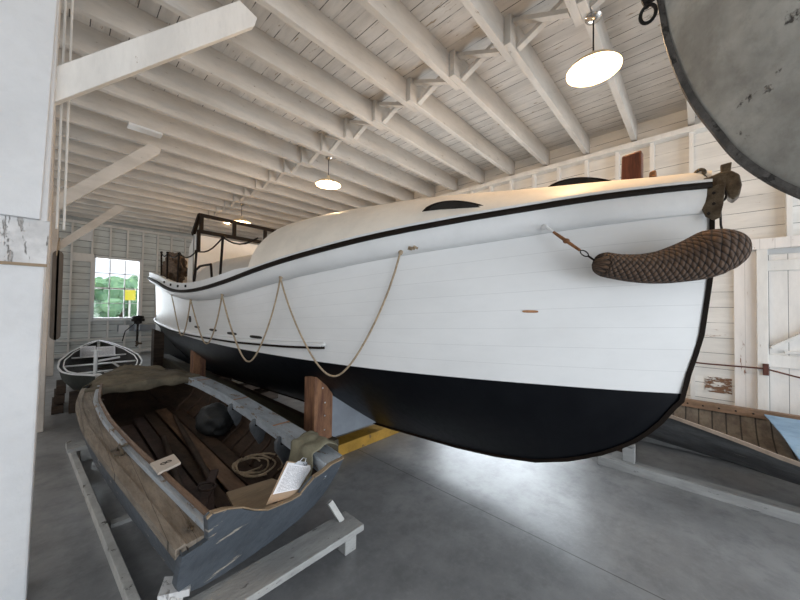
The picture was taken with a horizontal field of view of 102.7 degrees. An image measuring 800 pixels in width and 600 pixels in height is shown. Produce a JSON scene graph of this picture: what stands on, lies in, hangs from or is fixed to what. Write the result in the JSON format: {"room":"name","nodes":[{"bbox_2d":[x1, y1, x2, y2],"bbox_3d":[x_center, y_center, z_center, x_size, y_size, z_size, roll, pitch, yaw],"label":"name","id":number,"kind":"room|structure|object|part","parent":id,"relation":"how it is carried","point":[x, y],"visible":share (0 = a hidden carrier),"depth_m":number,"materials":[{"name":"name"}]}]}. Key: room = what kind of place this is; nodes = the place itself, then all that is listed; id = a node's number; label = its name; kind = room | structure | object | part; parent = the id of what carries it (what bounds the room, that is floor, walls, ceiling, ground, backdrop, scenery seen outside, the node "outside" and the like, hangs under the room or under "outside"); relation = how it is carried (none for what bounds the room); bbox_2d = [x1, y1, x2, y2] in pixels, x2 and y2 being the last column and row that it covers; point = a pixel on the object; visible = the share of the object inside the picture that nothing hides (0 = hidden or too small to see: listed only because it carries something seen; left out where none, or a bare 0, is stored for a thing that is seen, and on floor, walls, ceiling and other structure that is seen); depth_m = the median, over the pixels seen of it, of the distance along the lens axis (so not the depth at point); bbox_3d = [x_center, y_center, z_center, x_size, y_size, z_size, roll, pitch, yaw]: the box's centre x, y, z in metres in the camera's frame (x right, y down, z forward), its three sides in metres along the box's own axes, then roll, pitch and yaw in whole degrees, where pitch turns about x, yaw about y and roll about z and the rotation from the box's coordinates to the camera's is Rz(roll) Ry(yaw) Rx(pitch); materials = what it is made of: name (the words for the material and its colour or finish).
{"room":"boat museum","nodes":[
{"label":"boat museum","id":0,"kind":"room"},
{"bbox_2d":[54,214,258,358],"bbox_3d":[-8.798,-0.447,9.877,0.140,4.270,8.800,0,-2,43],"label":"wall","id":1,"kind":"structure","parent":0,"point":[109,242],"depth_m":9.72,"materials":[{"name":"white wood"}]},
{"bbox_2d":[72,252,93,261],"bbox_3d":[-9.214,-1.242,9.309,0.035,0.240,0.440,0,-2,43],"label":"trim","id":2,"kind":"structure","parent":1,"relation":"attached to","point":[84,257],"depth_m":9.30,"materials":[{"name":"white wood"}]},
{"bbox_2d":[79,230,92,240],"bbox_3d":[-9.164,-1.900,9.341,0.070,0.340,0.280,0,-2,43],"label":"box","id":3,"kind":"object","parent":1,"relation":"attached to","point":[89,236],"visible":0.67,"depth_m":9.35,"materials":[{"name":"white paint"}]},
{"bbox_2d":[54,336,150,357],"bbox_3d":[-8.841,1.395,9.748,0.140,0.480,8.650,0,-2,43],"label":"trim","id":4,"kind":"structure","parent":1,"relation":"attached to","point":[70,340],"depth_m":9.62,"materials":[{"name":"white wood"}]},
{"bbox_2d":[88,255,141,320],"bbox_3d":[-8.740,-0.336,9.888,0.190,1.950,1.260,0,-2,43],"label":"window","id":5,"kind":"structure","parent":1,"relation":"in","point":[139,275],"depth_m":9.83,"materials":[{"name":"white paint"}]},
{"bbox_3d":[-8.740,0.621,9.853,0.150,0.035,1.260,0,-2,43],"label":"sill","id":6,"kind":"part","parent":5,"relation":"part of","materials":[{"name":"white paint"}]},
{"bbox_2d":[59,218,192,239],"bbox_3d":[-8.793,-2.234,9.835,0.120,0.080,8.650,0,-2,43],"label":"trim","id":7,"kind":"structure","parent":1,"relation":"attached to","point":[60,219],"depth_m":10.09,"materials":[{"name":"white wood"}]},
{"bbox_2d":[117,324,155,331],"bbox_3d":[-8.183,0.884,10.199,0.310,0.200,1.220,0,-2,43],"label":"bracket","id":8,"kind":"object","parent":1,"relation":"attached to","point":[143,327],"visible":0.61,"depth_m":10.28,"materials":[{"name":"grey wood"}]},
{"bbox_2d":[118,325,128,333],"bbox_3d":[-8.553,0.902,9.908,0.015,0.260,0.250,0,-2,43],"label":"notice","id":9,"kind":"object","parent":8,"relation":"attached to","point":[122,328],"visible":1,"depth_m":9.90,"materials":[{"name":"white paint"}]},
{"bbox_2d":[122,315,144,346],"bbox_3d":[-8.208,0.957,9.841,0.300,0.962,0.532,0,-2,43],"label":"outboard motor","id":10,"kind":"object","parent":8,"relation":"attached to","point":[137,319],"visible":1,"depth_m":9.87,"materials":[{"name":"black metal"}]},
{"bbox_3d":[-8.137,1.054,9.917,0.200,0.670,0.086,0,-2,43],"label":"drive leg","id":11,"kind":"part","parent":10,"relation":"part of","materials":[{"name":"black metal"}]},
{"bbox_2d":[53,0,694,243],"bbox_3d":[-3.067,-2.500,4.599,15.940,0.310,9.000,0,-2,43],"label":"ceiling","id":12,"kind":"structure","parent":0,"point":[405,98],"depth_m":4.00,"materials":[{"name":"white wood"}]},
{"bbox_2d":[55,0,66,228],"bbox_3d":[-2.092,-1.548,1.989,0.012,2.220,0.012,0,-2,43],"label":"conduit pipe","id":13,"kind":"object","parent":12,"relation":"attached to","point":[65,1],"visible":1,"depth_m":1.98,"materials":[{"name":"metal"}]},
{"bbox_2d":[62,0,73,229],"bbox_3d":[-2.071,-1.547,2.011,0.012,2.220,0.012,0,-2,43],"label":"conduit pipe","id":14,"kind":"object","parent":12,"relation":"attached to","point":[72,1],"visible":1,"depth_m":2.00,"materials":[{"name":"white metal"}]},
{"bbox_2d":[127,122,162,138],"bbox_3d":[-3.520,-2.340,4.420,0.160,0.030,0.370,0,-2,43],"label":"ceiling plate","id":15,"kind":"object","parent":12,"relation":"attached to","point":[132,126],"visible":1,"depth_m":4.39,"materials":[{"name":"white paint"}]},
{"bbox_2d":[234,203,250,223],"bbox_3d":[-3.764,-2.051,7.601,0.394,0.475,0.394,0,-2,43],"label":"ceiling lamp","id":16,"kind":"object","parent":12,"relation":"hanging from","point":[240,219],"visible":0.85,"depth_m":7.56,"materials":[{"name":"silver metal"}]},
{"bbox_3d":[-3.766,-1.913,7.598,0.394,0.150,0.394,0,-2,43],"label":"lamp shade","id":17,"kind":"part","parent":16,"relation":"part of","materials":[{"name":"white metal"}]},
{"bbox_2d":[316,156,340,189],"bbox_3d":[-1.155,-2.066,5.164,0.394,0.475,0.394,0,-2,43],"label":"ceiling lamp","id":18,"kind":"object","parent":12,"relation":"hanging from","point":[329,183],"visible":1,"depth_m":5.16,"materials":[{"name":"silver metal"}]},
{"bbox_3d":[-1.157,-1.883,5.160,0.120,0.110,0.120,0,-2,43],"label":"light bulb","id":19,"kind":"part","parent":18,"relation":"part of","materials":[{"name":"white glass"}]},
{"bbox_3d":[-1.157,-1.928,5.161,0.394,0.150,0.394,0,-2,43],"label":"lamp shade","id":20,"kind":"part","parent":18,"relation":"part of","materials":[{"name":"white metal"}]},
{"bbox_2d":[566,10,622,86],"bbox_3d":[1.579,-2.082,2.612,0.394,0.475,0.394,0,-2,43],"label":"ceiling lamp","id":21,"kind":"object","parent":12,"relation":"hanging from","point":[595,67],"visible":1,"depth_m":2.61,"materials":[{"name":"silver metal"}]},
{"bbox_3d":[1.580,-2.149,2.613,0.011,0.280,0.011,1,-1,-24],"label":"cord","id":22,"kind":"part","parent":21,"relation":"part of","materials":[{"name":"black metal"}]},
{"bbox_3d":[1.576,-1.899,2.608,0.120,0.110,0.120,0,-2,43],"label":"light bulb","id":23,"kind":"part","parent":21,"relation":"part of","materials":[{"name":"white glass"}]},
{"bbox_3d":[1.577,-1.944,2.609,0.394,0.150,0.394,0,-2,43],"label":"lamp shade","id":24,"kind":"part","parent":21,"relation":"part of","materials":[{"name":"white metal"}]},
{"bbox_2d":[638,0,799,199],"bbox_3d":[2.128,-1.377,0.526,2.797,2.499,1.400,0,-2,43],"label":"hull","id":25,"kind":"object","parent":12,"relation":"hanging from","point":[736,63],"visible":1,"depth_m":1.18,"materials":[{"name":"grey paint"}]},
{"bbox_2d":[27,352,799,599],"bbox_3d":[-1.888,1.697,3.345,19.340,0.100,9.000,0,-2,43],"label":"floor","id":26,"kind":"structure","parent":0,"point":[440,521],"depth_m":2.28,"materials":[{"name":"concrete"}]},
{"bbox_2d":[51,397,63,414],"bbox_3d":[-5.148,1.575,4.807,0.700,0.110,0.120,0,-2,43],"label":"block","id":27,"kind":"object","parent":26,"relation":"on","point":[57,408],"visible":0.73,"depth_m":4.58,"materials":[{"name":"brown wood"}]},
{"bbox_2d":[54,388,64,404],"bbox_3d":[-5.154,1.446,4.838,0.650,0.110,0.110,0,-2,43],"label":"block","id":28,"kind":"object","parent":27,"relation":"on","point":[59,398],"visible":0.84,"depth_m":4.63,"materials":[{"name":"brown wood"}]},
{"bbox_2d":[56,380,65,394],"bbox_3d":[-5.160,1.316,4.869,0.600,0.110,0.100,0,-2,43],"label":"block","id":29,"kind":"object","parent":28,"relation":"on","point":[60,385],"visible":0.87,"depth_m":4.69,"materials":[{"name":"brown wood"}]},
{"bbox_2d":[46,192,123,375],"bbox_3d":[-7.269,-0.345,7.383,0.200,4.000,1.289,0,-2,43],"label":"post","id":30,"kind":"object","parent":26,"relation":"on","point":[116,209],"visible":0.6,"depth_m":7.01,"materials":[{"name":"white wood"}]},
{"bbox_2d":[49,238,63,339],"bbox_3d":[-7.443,-0.250,6.938,0.112,2.225,0.165,0,-2,43],"label":"leeboard","id":31,"kind":"object","parent":30,"relation":"hanging from","point":[57,257],"visible":1,"depth_m":6.91,"materials":[{"name":"black wood"}]},
{"bbox_3d":[-7.423,-1.159,6.950,0.026,0.406,0.103,1,-1,-17],"label":"hanging cord","id":32,"kind":"part","parent":31,"relation":"part of","materials":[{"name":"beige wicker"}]},
{"bbox_2d":[68,367,108,413],"bbox_3d":[-5.308,1.495,5.588,2.600,0.300,0.700,0,-2,43],"label":"stand","id":33,"kind":"object","parent":26,"relation":"on","point":[73,395],"visible":0.11,"depth_m":4.62,"materials":[{"name":"brown wood"}]},
{"bbox_2d":[57,340,142,390],"bbox_3d":[-5.415,1.135,5.769,3.800,0.505,1.058,0,-2,43],"label":"dinghy","id":34,"kind":"object","parent":33,"relation":"on","point":[74,370],"visible":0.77,"depth_m":5.98,"materials":[{"name":"white wood"}]},
{"bbox_2d":[80,346,95,356],"bbox_3d":[-6.287,1.037,6.445,0.104,0.202,0.230,0,-2,43],"label":"information sheet","id":35,"kind":"object","parent":34,"relation":"in","point":[86,350],"visible":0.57,"depth_m":6.44,"materials":[{"name":"paper"}]},
{"bbox_2d":[91,349,101,378],"bbox_3d":[-4.383,0.915,4.604,0.200,0.405,0.200,0,-2,43],"label":"pump","id":36,"kind":"object","parent":34,"relation":"in","point":[95,351],"visible":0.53,"depth_m":4.59,"materials":[{"name":"white paint"}]},
{"bbox_2d":[96,346,114,356],"bbox_3d":[-6.104,1.069,6.641,0.104,0.202,0.290,0,-2,43],"label":"information sheet","id":37,"kind":"object","parent":34,"relation":"in","point":[106,350],"visible":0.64,"depth_m":6.65,"materials":[{"name":"paper"}]},
{"bbox_2d":[98,356,119,361],"bbox_3d":[-4.992,1.012,5.491,0.025,0.068,0.283,0,-2,43],"label":"fitting","id":38,"kind":"object","parent":34,"relation":"attached to","point":[117,356],"visible":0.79,"depth_m":5.48,"materials":[{"name":"white wood"}]},
{"bbox_2d":[37,111,160,432],"bbox_3d":[-4.127,-0.365,4.374,0.200,4.000,1.289,0,-2,43],"label":"post","id":39,"kind":"object","parent":26,"relation":"on","point":[149,151],"visible":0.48,"depth_m":4.17,"materials":[{"name":"white wood"}]},
{"bbox_2d":[0,0,256,599],"bbox_3d":[-1.728,-0.381,2.045,0.285,4.000,1.499,0,-2,43],"label":"post","id":40,"kind":"object","parent":26,"relation":"on","point":[32,82],"visible":1,"depth_m":1.65,"materials":[{"name":"beige wood"}]},
{"bbox_2d":[65,440,363,599],"bbox_3d":[-1.941,1.462,2.814,3.495,0.345,1.340,0,-2,43],"label":"stand","id":41,"kind":"object","parent":26,"relation":"on","point":[262,576],"visible":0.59,"depth_m":1.87,"materials":[{"name":"grey paint"}]},
{"bbox_3d":[-2.447,1.585,2.534,3.141,0.070,0.045,0,-2,39],"label":"floor rail","id":42,"kind":"part","parent":41,"relation":"part of","materials":[{"name":"white paint"}]},
{"bbox_2d":[75,369,343,591],"bbox_3d":[-2.163,1.163,3.031,4.396,0.545,1.264,0,-2,43],"label":"rowing boat","id":43,"kind":"object","parent":41,"relation":"on","point":[122,432],"depth_m":2.14,"materials":[{"name":"grey wood"}]},
{"bbox_3d":[-2.159,0.994,2.312,3.221,0.130,0.139,0,-2,40],"label":"gunwale moulding","id":44,"kind":"part","parent":43,"relation":"part of","materials":[{"name":"brown wood"}]},
{"bbox_2d":[82,364,200,394],"bbox_3d":[-3.344,0.957,4.104,1.302,0.156,1.120,0,-2,43],"label":"canvas cover","id":45,"kind":"object","parent":43,"relation":"on","point":[125,378],"visible":0.96,"depth_m":3.79,"materials":[{"name":"beige fabric"}]},
{"bbox_2d":[150,454,180,474],"bbox_3d":[-1.395,0.976,1.905,0.215,0.018,0.130,0,-2,43],"label":"sign","id":46,"kind":"object","parent":43,"relation":"on","point":[169,462],"visible":1,"depth_m":1.89,"materials":[{"name":"white paper"}]},
{"bbox_2d":[161,435,183,486],"bbox_3d":[-1.738,1.289,2.453,0.055,0.052,1.508,2,-2,-41],"label":"wooden spar","id":47,"kind":"object","parent":43,"relation":"in","point":[174,472],"visible":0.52,"depth_m":2.43,"materials":[{"name":"brown wood"}]},
{"bbox_2d":[173,415,215,482],"bbox_3d":[-1.920,1.303,2.917,0.050,0.050,1.806,2,-2,-42],"label":"wooden spar","id":48,"kind":"object","parent":43,"relation":"in","point":[200,462],"visible":0.83,"depth_m":2.73,"materials":[{"name":"brown wood"}]},
{"bbox_3d":[-1.202,1.274,1.987,0.082,0.045,0.562,2,-1,-31],"label":"loose slat","id":49,"kind":"part","parent":43,"relation":"part of","materials":[{"name":"brown wood"}]},
{"bbox_2d":[197,469,218,506],"bbox_3d":[-1.271,1.233,2.112,0.118,0.070,0.504,2,-1,-28],"label":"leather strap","id":50,"kind":"object","parent":43,"relation":"on","point":[206,492],"visible":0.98,"depth_m":2.10,"materials":[{"name":"brown leather"}]},
{"bbox_2d":[195,402,233,435],"bbox_3d":[-1.897,1.218,3.254,0.503,0.333,0.345,0,-2,43],"label":"canvas bag","id":51,"kind":"object","parent":43,"relation":"in","point":[214,419],"visible":0.96,"depth_m":3.11,"materials":[{"name":"black fabric"}]},
{"bbox_3d":[-0.848,1.212,1.970,0.384,0.020,0.356,0,-2,43],"label":"stern seat","id":52,"kind":"part","parent":43,"relation":"part of","materials":[{"name":"beige wood"}]},
{"bbox_3d":[-1.111,1.301,2.523,0.424,0.046,0.334,0,-2,43],"label":"rope coil","id":53,"kind":"part","parent":43,"relation":"part of","materials":[{"name":"beige fabric"}]},
{"bbox_2d":[266,457,313,504],"bbox_3d":[-0.657,1.072,1.924,0.105,0.159,0.404,1,-1,11],"label":"clipboard","id":54,"kind":"object","parent":43,"relation":"in","point":[293,475],"visible":0.97,"depth_m":1.91,"materials":[{"name":"paper"}]},
{"bbox_2d":[289,431,337,490],"bbox_3d":[-0.623,1.149,2.199,0.284,0.409,0.305,0,-2,43],"label":"cloth","id":55,"kind":"object","parent":43,"relation":"on","point":[308,443],"visible":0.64,"depth_m":2.18,"materials":[{"name":"beige fabric"}]},
{"bbox_2d":[151,329,398,454],"bbox_3d":[-2.866,1.195,6.125,7.240,0.998,2.300,0,-2,43],"label":"cradle","id":56,"kind":"object","parent":26,"relation":"on","point":[324,414],"visible":0.48,"depth_m":3.67,"materials":[{"name":"wood"}]},
{"bbox_3d":[-5.789,1.125,7.639,0.300,0.878,0.200,0,-2,43],"label":"cradle post","id":57,"kind":"part","parent":56,"relation":"part of","materials":[{"name":"brown wood"}]},
{"bbox_3d":[-3.422,1.181,5.412,0.200,0.738,0.180,0,-2,43],"label":"cradle post","id":58,"kind":"part","parent":56,"relation":"part of","materials":[{"name":"brown wood"}]},
{"bbox_3d":[-0.835,1.151,3.267,0.190,0.780,0.215,0,-2,43],"label":"cradle post","id":59,"kind":"part","parent":56,"relation":"part of","materials":[{"name":"brown wood"}]},
{"bbox_3d":[-0.533,1.223,3.626,0.020,0.500,0.725,0,-2,43],"label":"shaped panel","id":60,"kind":"part","parent":56,"relation":"part of","materials":[{"name":"grey wood"}]},
{"bbox_2d":[147,151,741,462],"bbox_3d":[-2.239,0.067,5.666,11.412,2.943,3.016,0,-2,43],"label":"lifeboat","id":61,"kind":"object","parent":56,"relation":"on","point":[459,321],"visible":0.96,"depth_m":2.49,"materials":[{"name":"white paint"}]},
{"bbox_2d":[162,252,187,282],"bbox_3d":[-4.467,-0.616,6.370,1.064,0.708,0.440,0,-2,43],"label":"bundle","id":62,"kind":"object","parent":61,"relation":"on","point":[173,262],"visible":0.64,"depth_m":6.12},
{"bbox_3d":[-2.423,-0.330,3.928,0.727,0.218,0.028,0,-2,43],"label":"grab rail","id":63,"kind":"part","parent":61,"relation":"part of","materials":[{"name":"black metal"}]},
{"bbox_3d":[-2.942,-1.088,5.886,0.415,0.649,1.476,0,-2,43],"label":"windscreen frame","id":64,"kind":"part","parent":61,"relation":"part of","materials":[{"name":"black metal"}]},
{"bbox_3d":[-2.186,-0.408,5.632,11.020,0.713,3.028,0,-2,43],"label":"rub rail","id":65,"kind":"part","parent":61,"relation":"part of","materials":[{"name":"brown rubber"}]},
{"bbox_3d":[0.414,-0.726,2.450,0.399,0.064,0.001,0,-1,17],"label":"pane","id":66,"kind":"part","parent":61,"relation":"part of","materials":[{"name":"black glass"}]},
{"bbox_3d":[1.440,-0.953,2.601,0.407,0.084,0.001,0,-2,38],"label":"pane","id":67,"kind":"part","parent":61,"relation":"part of","materials":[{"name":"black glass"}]},
{"bbox_2d":[541,190,751,283],"bbox_3d":[1.534,-0.417,2.014,1.149,0.629,0.323,1,-1,8],"label":"rope fender","id":68,"kind":"object","parent":61,"relation":"attached to","point":[706,254],"visible":1,"depth_m":1.91,"materials":[{"name":"brown fabric"}]},
{"bbox_3d":[2.045,-0.638,2.121,0.159,0.229,0.014,0,-2,43],"label":"cheek plate","id":69,"kind":"part","parent":61,"relation":"part of","materials":[{"name":"brown metal"}]},
{"bbox_2d":[597,437,799,524],"bbox_3d":[3.697,1.584,2.615,3.380,0.260,1.210,0,-2,43],"label":"rack","id":70,"kind":"object","parent":26,"relation":"on","point":[624,459],"visible":0.5,"depth_m":2.84,"materials":[{"name":"white wood"}]},
{"bbox_3d":[2.563,1.683,3.657,0.100,0.075,1.070,0,-2,43],"label":"cross rail","id":71,"kind":"part","parent":70,"relation":"part of","materials":[{"name":"white wood"}]},
{"bbox_3d":[4.064,1.686,3.008,3.380,0.085,0.130,0,-2,43],"label":"floor rail","id":72,"kind":"part","parent":70,"relation":"part of","materials":[{"name":"grey wood"}]},
{"bbox_2d":[647,398,799,484],"bbox_3d":[3.299,1.240,2.880,4.320,0.508,1.579,0,-2,43],"label":"boat","id":73,"kind":"object","parent":70,"relation":"on","point":[742,436],"visible":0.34,"depth_m":3.13,"materials":[{"name":"grey wood"}]},
{"bbox_2d":[764,414,799,459],"bbox_3d":[3.826,1.180,2.280,1.490,0.060,1.418,0,-2,43],"label":"cover","id":74,"kind":"object","parent":73,"relation":"on","point":[788,428],"visible":1,"depth_m":2.87,"materials":[{"name":"blue fabric"}]},
{"bbox_2d":[396,109,799,405],"bbox_3d":[0.055,-0.365,7.593,16.282,4.270,0.150,0,-2,43],"label":"wall","id":75,"kind":"structure","parent":0,"point":[760,211],"depth_m":4.04,"materials":[{"name":"paint"}]},
{"bbox_2d":[436,123,708,196],"bbox_3d":[0.082,-2.166,7.566,16.190,0.070,0.150,0,-2,43],"label":"trim","id":76,"kind":"structure","parent":75,"relation":"attached to","point":[698,128],"depth_m":4.83,"materials":[{"name":"white wood"}]},
{"bbox_2d":[733,250,756,408],"bbox_3d":[4.131,0.582,3.793,0.235,2.330,0.090,0,-2,43],"label":"trim","id":77,"kind":"structure","parent":75,"relation":"attached to","point":[744,275],"depth_m":3.78,"materials":[{"name":"white wood"}]},
{"bbox_2d":[696,362,799,378],"bbox_3d":[4.273,0.843,3.485,2.321,0.243,0.046,0,-2,44],"label":"rope","id":78,"kind":"object","parent":75,"relation":"attached to","point":[765,368],"visible":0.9,"depth_m":3.62,"materials":[{"name":"brown fabric"}]},
{"bbox_2d":[756,249,768,410],"bbox_3d":[4.160,0.579,3.670,0.085,2.330,0.050,0,-2,43],"label":"trim","id":79,"kind":"structure","parent":75,"relation":"attached to","point":[761,254],"depth_m":3.66,"materials":[{"name":"white wood"}]},
{"bbox_2d":[751,235,799,249],"bbox_3d":[4.603,-0.647,3.321,1.600,0.120,0.100,0,-2,43],"label":"trim","id":80,"kind":"structure","parent":75,"relation":"attached to","point":[787,241],"depth_m":3.60,"materials":[{"name":"white wood"}]},
{"bbox_2d":[767,253,799,414],"bbox_3d":[4.655,0.608,3.289,1.190,2.270,0.130,0,-2,43],"label":"door","id":81,"kind":"structure","parent":75,"relation":"in","point":[783,269],"depth_m":3.61,"materials":[{"name":"white wood"}]},
{"bbox_2d":[767,247,799,254],"bbox_3d":[4.659,-0.569,3.417,1.350,0.090,0.020,0,-2,43],"label":"trim","id":82,"kind":"structure","parent":75,"relation":"attached to","point":[797,249],"depth_m":3.66,"materials":[{"name":"white paint"}]},
{"label":"outside","id":83,"kind":"structure","parent":0,"visible":0},
{"bbox_3d":[-30.988,2.532,42.543,76.610,0.100,100.000,0,-2,43],"label":"ground","id":84,"kind":"structure","parent":83,"visible":0},
{"bbox_2d":[94,279,125,317],"bbox_3d":[-27.494,0.231,29.012,4.555,4.240,4.446,0,-2,43],"label":"tree","id":85,"kind":"object","parent":84,"relation":"on","point":[100,295],"visible":0.44,"depth_m":28.57,"materials":[{"name":"green plant"}]},
{"bbox_2d":[95,276,128,280],"bbox_3d":[-40.540,-0.486,44.738,4.893,5.769,4.764,2,-1,-29],"label":"tree","id":86,"kind":"object","parent":84,"relation":"on","point":[99,277],"visible":0.02,"depth_m":44.40,"materials":[{"name":"green plant"}]},
{"bbox_2d":[103,277,137,316],"bbox_3d":[-28.981,-0.049,33.300,4.288,4.738,4.528,0,-2,43],"label":"tree","id":87,"kind":"object","parent":84,"relation":"on","point":[132,283],"visible":0.31,"depth_m":32.98,"materials":[{"name":"green plant"}]},
{"bbox_2d":[108,274,137,282],"bbox_3d":[-47.168,-1.012,55.876,6.475,7.110,7.008,1,-1,-15],"label":"tree","id":88,"kind":"object","parent":84,"relation":"on","point":[135,278],"visible":0.02,"depth_m":56.12,"materials":[{"name":"green plant"}]},
{"bbox_2d":[125,290,135,316],"bbox_3d":[-15.629,0.769,18.467,0.100,2.816,0.500,0,-2,43],"label":"roadside sign","id":89,"kind":"object","parent":84,"relation":"on","point":[130,295],"visible":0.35,"depth_m":18.47,"materials":[{"name":"yellow paint"}]},
{"bbox_3d":[-15.646,0.944,18.477,0.060,2.466,0.080,0,-2,43],"label":"sign post","id":90,"kind":"part","parent":89,"relation":"part of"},
{"bbox_3d":[-15.591,-0.314,18.471,0.040,0.650,0.500,0,-2,43],"label":"sign panel","id":91,"kind":"part","parent":89,"relation":"part of","materials":[{"name":"yellow paint"}]}
]}

